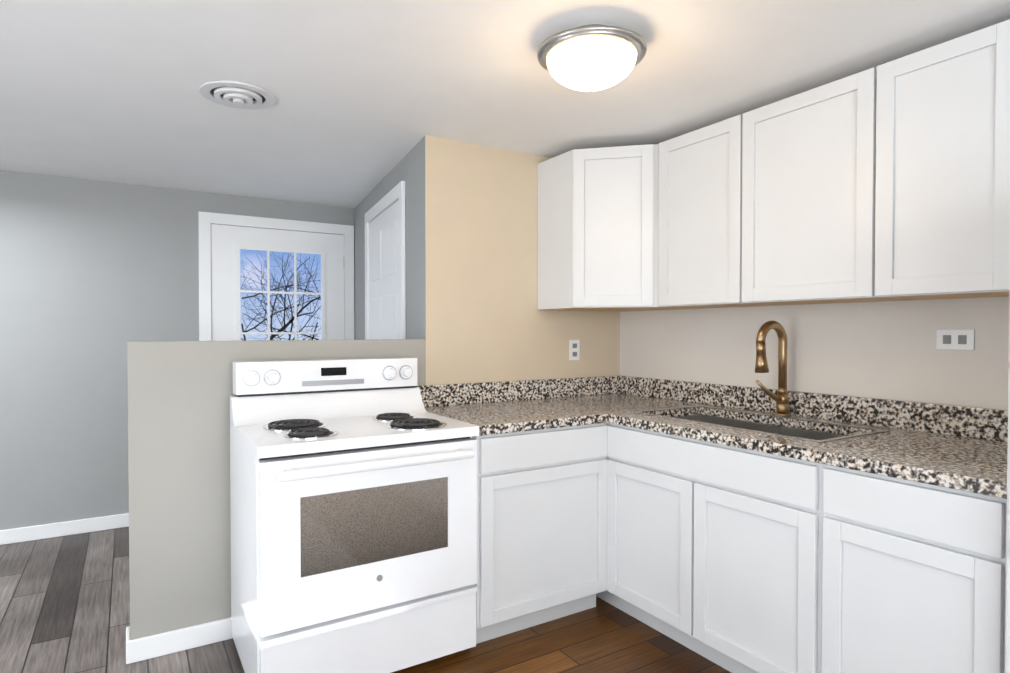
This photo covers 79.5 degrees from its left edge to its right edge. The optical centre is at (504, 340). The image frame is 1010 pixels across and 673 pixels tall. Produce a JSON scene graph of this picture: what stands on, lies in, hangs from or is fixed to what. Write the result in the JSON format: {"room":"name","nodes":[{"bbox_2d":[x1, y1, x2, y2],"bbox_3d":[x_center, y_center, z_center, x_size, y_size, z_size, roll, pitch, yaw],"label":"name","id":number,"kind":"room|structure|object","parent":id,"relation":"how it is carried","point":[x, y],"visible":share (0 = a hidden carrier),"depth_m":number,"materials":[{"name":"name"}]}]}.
{"room":"kitchen","nodes":[
{"label":"kitchen","id":0,"kind":"room"},
{"bbox_2d":[0,170,354,529],"bbox_3d":[-3.285,0.107,3.550,4.920,2.250,0.100,-1,1,-32],"label":"wall","id":1,"kind":"structure","parent":0,"point":[95,276],"depth_m":3.86,"materials":[{"name":"grey paint"}]},
{"bbox_2d":[0,513,128,544],"bbox_3d":[-3.675,1.193,3.254,3.668,0.088,0.017,-1,1,-32],"label":"baseboard","id":2,"kind":"structure","parent":1,"relation":"attached to","point":[8,536],"depth_m":3.81,"materials":[{"name":"white wood"}]},
{"bbox_2d":[198,211,353,340],"bbox_3d":[-1.633,0.163,4.463,1.090,2.110,0.090,-1,1,-32],"label":"exterior door","id":3,"kind":"structure","parent":1,"relation":"in","point":[259,281],"depth_m":4.45,"materials":[{"name":"white wood"}]},
{"bbox_2d":[127,339,425,639],"bbox_3d":[-0.956,0.622,2.732,1.252,1.245,0.120,-1,1,-32],"label":"wall","id":4,"kind":"structure","parent":0,"point":[180,393],"depth_m":2.45,"materials":[{"name":"beige paint"}]},
{"bbox_2d":[126,617,232,663],"bbox_3d":[-0.977,1.202,2.649,1.146,0.088,0.014,-1,1,-32],"label":"baseboard","id":5,"kind":"structure","parent":4,"relation":"attached to","point":[158,645],"depth_m":2.43,"materials":[{"name":"white wood"}]},
{"bbox_2d":[0,527,730,672],"bbox_3d":[-0.989,1.302,0.950,6.060,0.061,6.970,-1,1,-32],"label":"floor","id":6,"kind":"structure","parent":0,"point":[64,604],"depth_m":2.55,"materials":[{"name":"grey wood"}]},
{"bbox_2d":[230,357,478,672],"bbox_3d":[-0.605,0.669,2.427,0.818,1.160,0.710,-1,1,-32],"label":"stove","id":7,"kind":"object","parent":6,"relation":"on","point":[353,494],"visible":1,"depth_m":2.21,"materials":[{"name":"metal"}]},
{"bbox_2d":[472,423,607,643],"bbox_3d":[0.007,0.807,2.861,0.677,0.872,0.676,-1,1,-32],"label":"base cabinet","id":8,"kind":"object","parent":6,"relation":"on","point":[541,526],"visible":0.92,"depth_m":2.56,"materials":[{"name":"white wood"}]},
{"bbox_2d":[415,379,610,435],"bbox_3d":[-0.012,0.296,2.837,0.630,0.144,0.686,-1,1,-32],"label":"countertop","id":9,"kind":"structure","parent":8,"relation":"on","point":[501,407],"depth_m":3.01,"materials":[{"name":"stone"}]},
{"bbox_2d":[596,592,603,599],"bbox_3d":[0.592,0.802,3.191,0.696,0.872,0.733,-1,1,-32],"label":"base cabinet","id":10,"kind":"object","parent":6,"relation":"on","point":[601,595],"depth_m":2.91,"materials":[{"name":"white wood"}]},
{"bbox_2d":[604,414,843,672],"bbox_3d":[1.035,0.813,2.478,0.696,0.872,1.056,-1,1,-32],"label":"base cabinet","id":11,"kind":"object","parent":6,"relation":"on","point":[731,559],"depth_m":2.29,"materials":[{"name":"white wood"}]},
{"bbox_2d":[558,375,698,414],"bbox_3d":[0.583,0.291,3.187,0.390,0.144,0.718,-1,1,-32],"label":"countertop","id":12,"kind":"structure","parent":11,"relation":"on","point":[626,391],"depth_m":3.33,"materials":[{"name":"stone"}]},
{"bbox_2d":[788,458,1006,672],"bbox_3d":[1.385,0.821,1.914,0.696,0.872,0.546,-1,1,-32],"label":"base cabinet","id":13,"kind":"object","parent":6,"relation":"on","point":[890,574],"depth_m":1.72,"materials":[{"name":"white wood"}]},
{"bbox_2d":[607,407,1006,498],"bbox_3d":[0.909,0.360,2.148,0.153,0.039,1.465,-1,1,-32],"label":"countertop","id":14,"kind":"structure","parent":13,"relation":"on","point":[990,479],"depth_m":1.87,"materials":[{"name":"stone"}]},
{"bbox_2d":[647,378,1007,442],"bbox_3d":[1.204,0.298,2.731,0.136,0.144,2.148,-1,1,-32],"label":"backsplash","id":15,"kind":"structure","parent":13,"relation":"on","point":[973,422],"depth_m":2.47,"materials":[{"name":"stone"}]},
{"bbox_2d":[755,321,790,416],"bbox_3d":[1.164,0.123,2.640,0.209,0.418,0.068,-1,1,-32],"label":"faucet","id":16,"kind":"object","parent":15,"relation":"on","point":[781,398],"visible":1,"depth_m":2.65,"materials":[{"name":"brown metal"}]},
{"bbox_2d":[817,423,1007,466],"bbox_3d":[1.369,0.363,1.923,0.390,0.039,0.600,-1,1,-32],"label":"countertop","id":17,"kind":"structure","parent":13,"relation":"on","point":[963,448],"depth_m":2.03,"materials":[{"name":"stone"}]},
{"bbox_2d":[633,405,889,442],"bbox_3d":[1.009,0.452,2.525,0.452,0.242,0.892,-1,1,-32],"label":"sink","id":18,"kind":"object","parent":17,"relation":"in","point":[819,437],"visible":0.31,"depth_m":2.58,"materials":[{"name":"metal"}]},
{"bbox_2d":[1005,291,1009,672],"bbox_3d":[1.692,0.421,1.321,0.780,1.690,0.755,-1,1,-32],"label":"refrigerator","id":19,"kind":"object","parent":6,"relation":"on","point":[1007,637],"visible":1,"depth_m":1.45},
{"bbox_2d":[354,135,619,384],"bbox_3d":[-0.331,0.097,4.213,1.380,2.250,1.990,-1,1,-32],"label":"wall","id":20,"kind":"structure","parent":0,"point":[474,314],"depth_m":3.20,"materials":[{"name":"beige paint"}]},
{"bbox_2d":[365,181,405,339],"bbox_3d":[-0.784,0.173,3.807,0.204,2.110,1.032,-1,1,-32],"label":"interior door","id":21,"kind":"structure","parent":20,"relation":"in","point":[385,281],"depth_m":3.70,"materials":[{"name":"white wood"}]},
{"bbox_2d":[569,340,579,359],"bbox_3d":[0.399,0.055,3.489,0.072,0.116,0.008,-1,1,-32],"label":"electrical outlet","id":22,"kind":"object","parent":20,"relation":"attached to","point":[574,349],"visible":1,"depth_m":3.48,"materials":[{"name":"white plastic"}]},
{"bbox_2d":[0,0,1009,207],"bbox_3d":[-0.989,-1.007,0.915,6.060,0.060,6.970,-1,1,-32],"label":"ceiling","id":23,"kind":"structure","parent":0,"point":[369,95],"depth_m":2.29,"materials":[{"name":"white paint"}]},
{"bbox_2d":[199,80,275,108],"bbox_3d":[-1.085,-0.984,2.474,0.284,0.034,0.284,-1,1,-32],"label":"ceiling vent","id":24,"kind":"object","parent":23,"relation":"in","point":[236,94],"visible":1,"depth_m":2.44,"materials":[{"name":"white metal"}]},
{"bbox_2d":[537,24,646,91],"bbox_3d":[0.284,-0.908,2.004,0.360,0.172,0.360,-1,1,-32],"label":"lamp","id":25,"kind":"object","parent":23,"relation":"attached to","point":[593,57],"visible":1,"depth_m":1.91,"materials":[{"name":"white glass"}]},
{"bbox_2d":[620,297,1009,409],"bbox_3d":[2.033,0.137,1.620,0.100,2.250,4.950,-1,1,-32],"label":"wall","id":26,"kind":"structure","parent":0,"point":[888,350],"depth_m":2.53,"materials":[{"name":"beige paint"}]},
{"bbox_2d":[538,144,697,311],"bbox_3d":[0.594,-0.567,3.245,0.614,0.802,0.607,-1,1,-32],"label":"upper cabinet","id":27,"kind":"object","parent":26,"relation":"attached to","point":[598,229],"visible":0.88,"depth_m":3.04,"materials":[{"name":"white wood"}]},
{"bbox_2d":[658,114,779,308],"bbox_3d":[1.006,-0.561,2.857,0.324,0.802,0.483,-1,1,-32],"label":"upper cabinet","id":28,"kind":"object","parent":26,"relation":"attached to","point":[700,218],"visible":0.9,"depth_m":2.75,"materials":[{"name":"white wood"}]},
{"bbox_2d":[741,67,909,304],"bbox_3d":[1.276,-0.554,2.422,0.324,0.802,0.537,-1,1,-32],"label":"upper cabinet","id":29,"kind":"object","parent":26,"relation":"attached to","point":[808,191],"visible":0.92,"depth_m":2.31,"materials":[{"name":"white wood"}]},
{"bbox_2d":[875,19,1009,299],"bbox_3d":[1.525,-0.548,2.020,0.324,0.802,0.404,-1,1,-32],"label":"upper cabinet","id":30,"kind":"object","parent":26,"relation":"attached to","point":[942,219],"visible":0.98,"depth_m":1.93,"materials":[{"name":"white wood"}]},
{"bbox_2d":[936,330,974,349],"bbox_3d":[1.617,-0.003,2.184,0.008,0.072,0.116,-1,1,-32],"label":"electrical outlet plate","id":31,"kind":"object","parent":26,"relation":"attached to","point":[956,339],"visible":1,"depth_m":2.18,"materials":[{"name":"white plastic"}]}
]}

